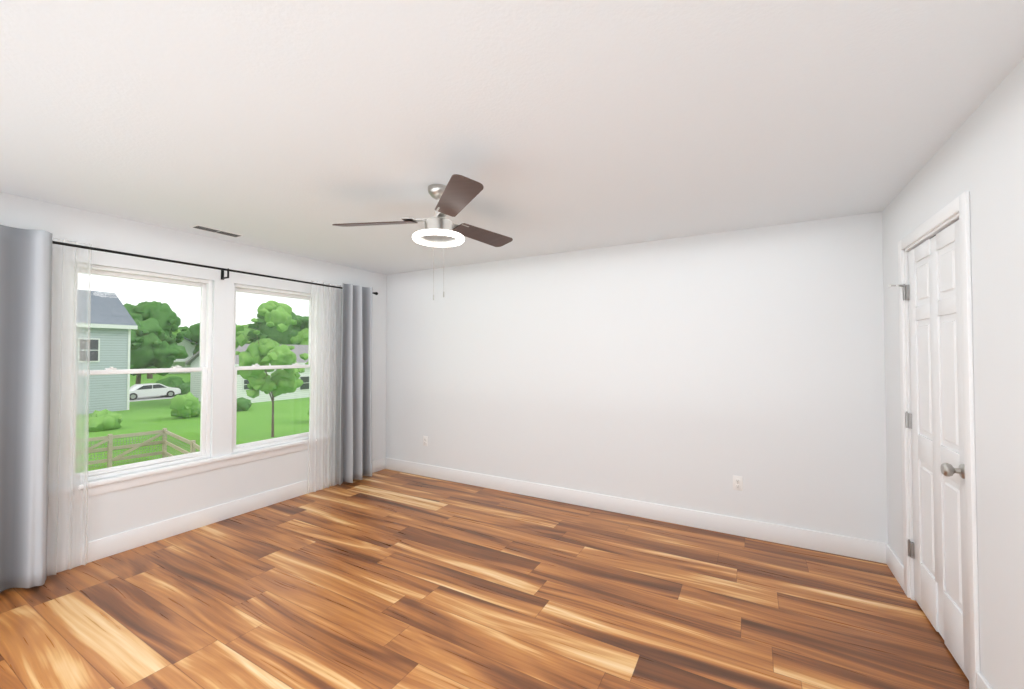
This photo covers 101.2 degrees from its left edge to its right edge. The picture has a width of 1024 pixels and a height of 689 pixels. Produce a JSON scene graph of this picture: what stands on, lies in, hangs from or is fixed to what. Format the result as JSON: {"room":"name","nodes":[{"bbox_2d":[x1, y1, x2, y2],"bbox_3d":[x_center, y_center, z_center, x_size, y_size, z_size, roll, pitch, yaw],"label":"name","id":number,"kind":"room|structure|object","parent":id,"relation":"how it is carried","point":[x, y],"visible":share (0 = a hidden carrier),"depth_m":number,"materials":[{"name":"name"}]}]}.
{"room":"empty bedroom","nodes":[
{"label":"empty bedroom","id":0,"kind":"room"},
{"bbox_2d":[0,192,387,553],"bbox_3d":[-2.750,0.299,3.426,0.160,2.440,4.350,-1,-1,30],"label":"wall","id":1,"kind":"structure","parent":0,"point":[119,511],"depth_m":3.56,"materials":[{"name":"white paint"}]},
{"bbox_2d":[48,262,328,504],"bbox_3d":[-2.556,0.260,3.676,0.160,1.620,2.085,-1,-1,30],"label":"window","id":2,"kind":"structure","parent":1,"relation":"in","point":[205,334],"depth_m":3.28,"materials":[{"name":"white plastic"}]},
{"bbox_2d":[52,241,377,294],"bbox_3d":[-2.521,-0.615,3.570,0.114,0.095,3.495,-1,-1,30],"label":"curtain rod","id":3,"kind":"object","parent":1,"relation":"attached to","point":[143,256],"visible":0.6,"depth_m":3.38,"materials":[{"name":"black metal"}]},
{"bbox_2d":[0,225,51,591],"bbox_3d":[-3.086,0.381,2.382,0.152,2.195,0.663,-1,-1,30],"label":"curtain","id":4,"kind":"object","parent":3,"relation":"hanging from","point":[25,301],"visible":1,"depth_m":2.57,"materials":[{"name":"grey fabric"}]},
{"bbox_2d":[47,238,91,575],"bbox_3d":[-2.962,0.400,2.769,0.043,2.188,0.274,-1,-1,30],"label":"sheer curtain","id":5,"kind":"object","parent":3,"relation":"hanging from","point":[84,538],"visible":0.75,"depth_m":2.81,"materials":[{"name":"fabric"}]},
{"bbox_2d":[308,281,341,493],"bbox_3d":[-1.986,0.435,4.478,0.045,2.188,0.389,-1,-1,30],"label":"sheer curtain","id":6,"kind":"object","parent":3,"relation":"hanging from","point":[329,440],"visible":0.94,"depth_m":4.49,"materials":[{"name":"fabric"}]},
{"bbox_2d":[340,283,372,483],"bbox_3d":[-1.738,0.424,4.745,0.132,2.185,0.480,-1,-1,30],"label":"curtain","id":7,"kind":"object","parent":3,"relation":"hanging from","point":[356,411],"visible":1,"depth_m":4.73,"materials":[{"name":"grey fabric"}]},
{"bbox_2d":[47,457,386,575],"bbox_3d":[-2.668,1.448,3.368,0.018,0.140,4.350,-1,-1,30],"label":"baseboard","id":8,"kind":"structure","parent":1,"relation":"attached to","point":[101,548],"depth_m":3.40,"materials":[{"name":"white wood"}]},
{"bbox_2d":[232,284,317,452],"bbox_3d":[-2.331,0.219,4.147,0.085,1.520,0.865,-1,-1,30],"label":"window","id":9,"kind":"structure","parent":1,"relation":"in","point":[240,288],"depth_m":4.12,"materials":[{"name":"white plastic"}]},
{"bbox_2d":[0,469,968,688],"bbox_3d":[-0.588,1.554,2.174,5.132,0.120,4.720,-1,-1,30],"label":"floor","id":10,"kind":"structure","parent":0,"point":[386,579],"depth_m":2.39,"materials":[{"name":"brown wood"}]},
{"bbox_2d":[0,0,1023,274],"bbox_3d":[-0.588,-1.005,2.225,5.132,0.120,4.720,-1,-1,30],"label":"ceiling","id":11,"kind":"structure","parent":0,"point":[302,126],"depth_m":1.72,"materials":[{"name":"white paint"}]},
{"bbox_2d":[190,224,244,237],"bbox_3d":[-2.387,-0.917,3.411,0.124,0.008,0.350,-1,-1,30],"label":"ceiling vent","id":12,"kind":"object","parent":11,"relation":"in","point":[214,230],"visible":0.98,"depth_m":3.40,"materials":[{"name":"white metal"}]},
{"bbox_2d":[332,174,512,299],"bbox_3d":[-0.422,-0.598,2.628,1.171,0.678,1.101,-1,-1,30],"label":"ceiling fan","id":13,"kind":"object","parent":11,"relation":"hanging from","point":[456,195],"visible":1,"depth_m":2.46,"materials":[{"name":"brown wood"}]},
{"bbox_2d":[384,212,883,542],"bbox_3d":[0.541,0.315,4.180,5.132,2.440,0.160,-1,-1,30],"label":"wall","id":14,"kind":"structure","parent":0,"point":[694,372],"depth_m":3.63,"materials":[{"name":"white paint"}]},
{"bbox_2d":[423,436,427,445],"bbox_3d":[-1.024,1.138,4.957,0.070,0.115,0.011,-1,-1,30],"label":"electrical outlet","id":15,"kind":"object","parent":14,"relation":"attached to","point":[425,440],"visible":1,"depth_m":4.95,"materials":[{"name":"white plastic"}]},
{"bbox_2d":[387,458,882,562],"bbox_3d":[0.497,1.463,4.079,4.812,0.140,0.018,-1,-1,30],"label":"baseboard","id":16,"kind":"structure","parent":14,"relation":"attached to","point":[853,547],"depth_m":3.59,"materials":[{"name":"white wood"}]},
{"bbox_2d":[733,475,742,490],"bbox_3d":[1.799,1.105,3.348,0.070,0.115,0.011,-1,-1,30],"label":"electrical outlet","id":17,"kind":"object","parent":14,"relation":"attached to","point":[737,482],"visible":1,"depth_m":3.35,"materials":[{"name":"white plastic"}]},
{"bbox_2d":[880,58,1023,688],"bbox_3d":[1.582,0.274,0.956,0.190,2.490,4.350,-1,-1,30],"label":"wall","id":18,"kind":"structure","parent":0,"point":[984,158],"depth_m":1.63,"materials":[{"name":"white paint"}]},
{"bbox_2d":[883,543,903,589],"bbox_3d":[2.480,1.435,2.713,0.014,0.140,0.388,-1,-1,30],"label":"baseboard","id":19,"kind":"structure","parent":18,"relation":"attached to","point":[890,558],"depth_m":2.74,"materials":[{"name":"white wood"}]},
{"bbox_2d":[889,220,968,679],"bbox_3d":[2.154,0.463,2.176,0.118,2.038,0.821,-1,-1,30],"label":"door","id":20,"kind":"structure","parent":18,"relation":"in","point":[934,420],"depth_m":2.11,"materials":[{"name":"white wood"}]},
{"bbox_2d":[898,191,979,688],"bbox_3d":[2.219,0.427,2.116,0.176,2.132,0.938,-1,-1,30],"label":"door frame","id":21,"kind":"structure","parent":18,"relation":"attached to","point":[955,210],"depth_m":1.79,"materials":[{"name":"white wood"}]},
{"bbox_2d":[977,672,991,688],"bbox_3d":[1.167,1.389,0.415,0.018,0.140,3.018,-1,-1,30],"label":"baseboard","id":22,"kind":"structure","parent":18,"relation":"attached to","point":[982,683],"depth_m":1.69,"materials":[{"name":"white"}]},
{"label":"outside","id":23,"kind":"structure","parent":0,"visible":0},
{"bbox_2d":[75,373,309,472],"bbox_3d":[-69.221,6.000,78.988,189.400,0.300,310.000,-1,-1,30],"label":"ground","id":24,"kind":"structure","parent":23,"point":[295,403],"depth_m":24.99,"materials":[{"name":"green plant"}]},
{"bbox_2d":[83,409,122,431],"bbox_3d":[-22.653,4.248,23.352,1.552,1.326,1.634,-1,-1,30],"label":"bush","id":25,"kind":"object","parent":24,"relation":"on","point":[106,420],"depth_m":23.04,"materials":[{"name":"green plant"}]},
{"bbox_2d":[76,290,137,414],"bbox_3d":[-34.547,0.275,27.896,9.950,9.080,12.700,-1,-1,30],"label":"house","id":26,"kind":"structure","parent":24,"relation":"on","point":[104,382],"depth_m":30.53,"materials":[{"name":"teal"}]},
{"bbox_2d":[124,303,143,320],"bbox_3d":[-61.909,-0.517,66.004,7.829,12.230,8.280,-1,-1,30],"label":"tree","id":27,"kind":"object","parent":24,"relation":"on","point":[129,307],"depth_m":66.56,"materials":[{"name":"green plant"}]},
{"bbox_2d":[75,428,199,469],"bbox_3d":[-11.053,3.913,13.436,9.794,1.220,3.271,-1,-1,30],"label":"fence","id":28,"kind":"object","parent":24,"relation":"on","point":[133,447],"depth_m":15.90,"materials":[{"name":"wood"}]},
{"bbox_2d":[129,396,172,401],"bbox_3d":[-19.181,5.607,67.729,6.500,0.030,220.000,-1,-1,30],"label":"street","id":29,"kind":"structure","parent":24,"relation":"on","point":[151,398],"depth_m":39.00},
{"bbox_2d":[130,383,180,399],"bbox_3d":[-33.975,4.338,39.279,1.840,1.357,4.490,-1,-1,30],"label":"car","id":30,"kind":"object","parent":29,"relation":"on","point":[149,386],"depth_m":38.82,"materials":[{"name":"white metal"}]},
{"bbox_2d":[133,301,183,378],"bbox_3d":[-60.584,-0.731,70.078,10.010,12.826,8.969,-1,-1,30],"label":"tree","id":31,"kind":"object","parent":24,"relation":"on","point":[168,327],"depth_m":69.09,"materials":[{"name":"green plant"}]},
{"bbox_2d":[130,318,188,383],"bbox_3d":[-44.495,1.026,50.805,7.579,8.538,8.283,-1,-1,30],"label":"tree","id":32,"kind":"object","parent":24,"relation":"on","point":[175,352],"depth_m":49.85,"materials":[{"name":"green plant"}]},
{"bbox_2d":[154,329,183,373],"bbox_3d":[-72.008,-0.268,84.398,9.505,12.469,9.310,-1,-1,30],"label":"tree","id":33,"kind":"object","parent":24,"relation":"on","point":[175,332],"depth_m":86.09,"materials":[{"name":"green plant"}]},
{"bbox_2d":[156,376,189,396],"bbox_3d":[-33.194,4.263,41.369,2.985,2.293,2.463,-1,-1,30],"label":"bush","id":34,"kind":"object","parent":24,"relation":"on","point":[179,381],"depth_m":40.97,"materials":[{"name":"green plant"}]},
{"bbox_2d":[168,337,196,373],"bbox_3d":[-72.982,2.235,90.691,11.000,7.703,8.200,-1,-1,30],"label":"house","id":35,"kind":"structure","parent":24,"relation":"on","point":[189,351],"depth_m":89.25,"materials":[{"name":"white"}]},
{"bbox_2d":[178,326,188,330],"bbox_3d":[-87.329,0.775,111.281,7.970,11.500,7.413,-1,-1,30],"label":"tree","id":36,"kind":"object","parent":24,"relation":"on","point":[186,328],"depth_m":110.76,"materials":[{"name":"green plant"}]},
{"bbox_2d":[170,392,200,418],"bbox_3d":[-21.339,4.028,27.691,1.897,1.927,2.049,-1,-1,30],"label":"bush","id":37,"kind":"object","parent":24,"relation":"on","point":[192,412],"depth_m":27.09,"materials":[{"name":"green plant"}]},
{"bbox_2d":[181,330,190,338],"bbox_3d":[-80.608,1.231,108.724,8.847,10.461,9.727,-1,-1,30],"label":"tree","id":38,"kind":"object","parent":24,"relation":"on","point":[187,333],"depth_m":105.12,"materials":[{"name":"green plant"}]},
{"bbox_2d":[188,323,199,353],"bbox_3d":[-67.572,0.365,94.341,9.706,11.613,9.659,-1,-1,30],"label":"tree","id":39,"kind":"object","parent":24,"relation":"on","point":[196,332],"depth_m":89.91,"materials":[{"name":"green plant"}]},
{"bbox_2d":[237,397,251,410],"bbox_3d":[-20.011,4.477,31.076,1.360,1.170,1.588,-1,-1,30],"label":"bush","id":40,"kind":"object","parent":24,"relation":"on","point":[243,404],"depth_m":30.73,"materials":[{"name":"green plant"}]},
{"bbox_2d":[236,323,256,343],"bbox_3d":[-41.846,1.034,68.192,7.913,9.228,9.095,-1,-1,30],"label":"tree","id":41,"kind":"object","parent":24,"relation":"on","point":[246,329],"depth_m":65.62,"materials":[{"name":"green plant"}]},
{"bbox_2d":[185,344,309,402],"bbox_3d":[-20.506,2.628,45.745,7.630,5.096,22.600,-1,-1,30],"label":"house","id":42,"kind":"structure","parent":24,"relation":"on","point":[297,394],"depth_m":37.61,"materials":[{"name":"white"}]},
{"bbox_2d":[235,300,308,436],"bbox_3d":[-12.209,1.206,21.428,3.990,6.964,3.954,-1,-1,30],"label":"tree","id":43,"kind":"object","parent":24,"relation":"on","point":[262,373],"depth_m":20.55,"materials":[{"name":"green plant"}]},
{"bbox_2d":[247,312,308,344],"bbox_3d":[-36.361,-0.181,66.241,8.782,11.600,10.096,-1,-1,30],"label":"tree","id":44,"kind":"object","parent":24,"relation":"on","point":[268,331],"depth_m":63.80,"materials":[{"name":"green plant"}]},
{"bbox_2d":[290,328,308,344],"bbox_3d":[-30.735,1.085,67.487,9.579,9.089,9.361,-1,-1,30],"label":"tree","id":45,"kind":"object","parent":24,"relation":"on","point":[305,341],"depth_m":64.46,"materials":[{"name":"green plant"}]}
]}

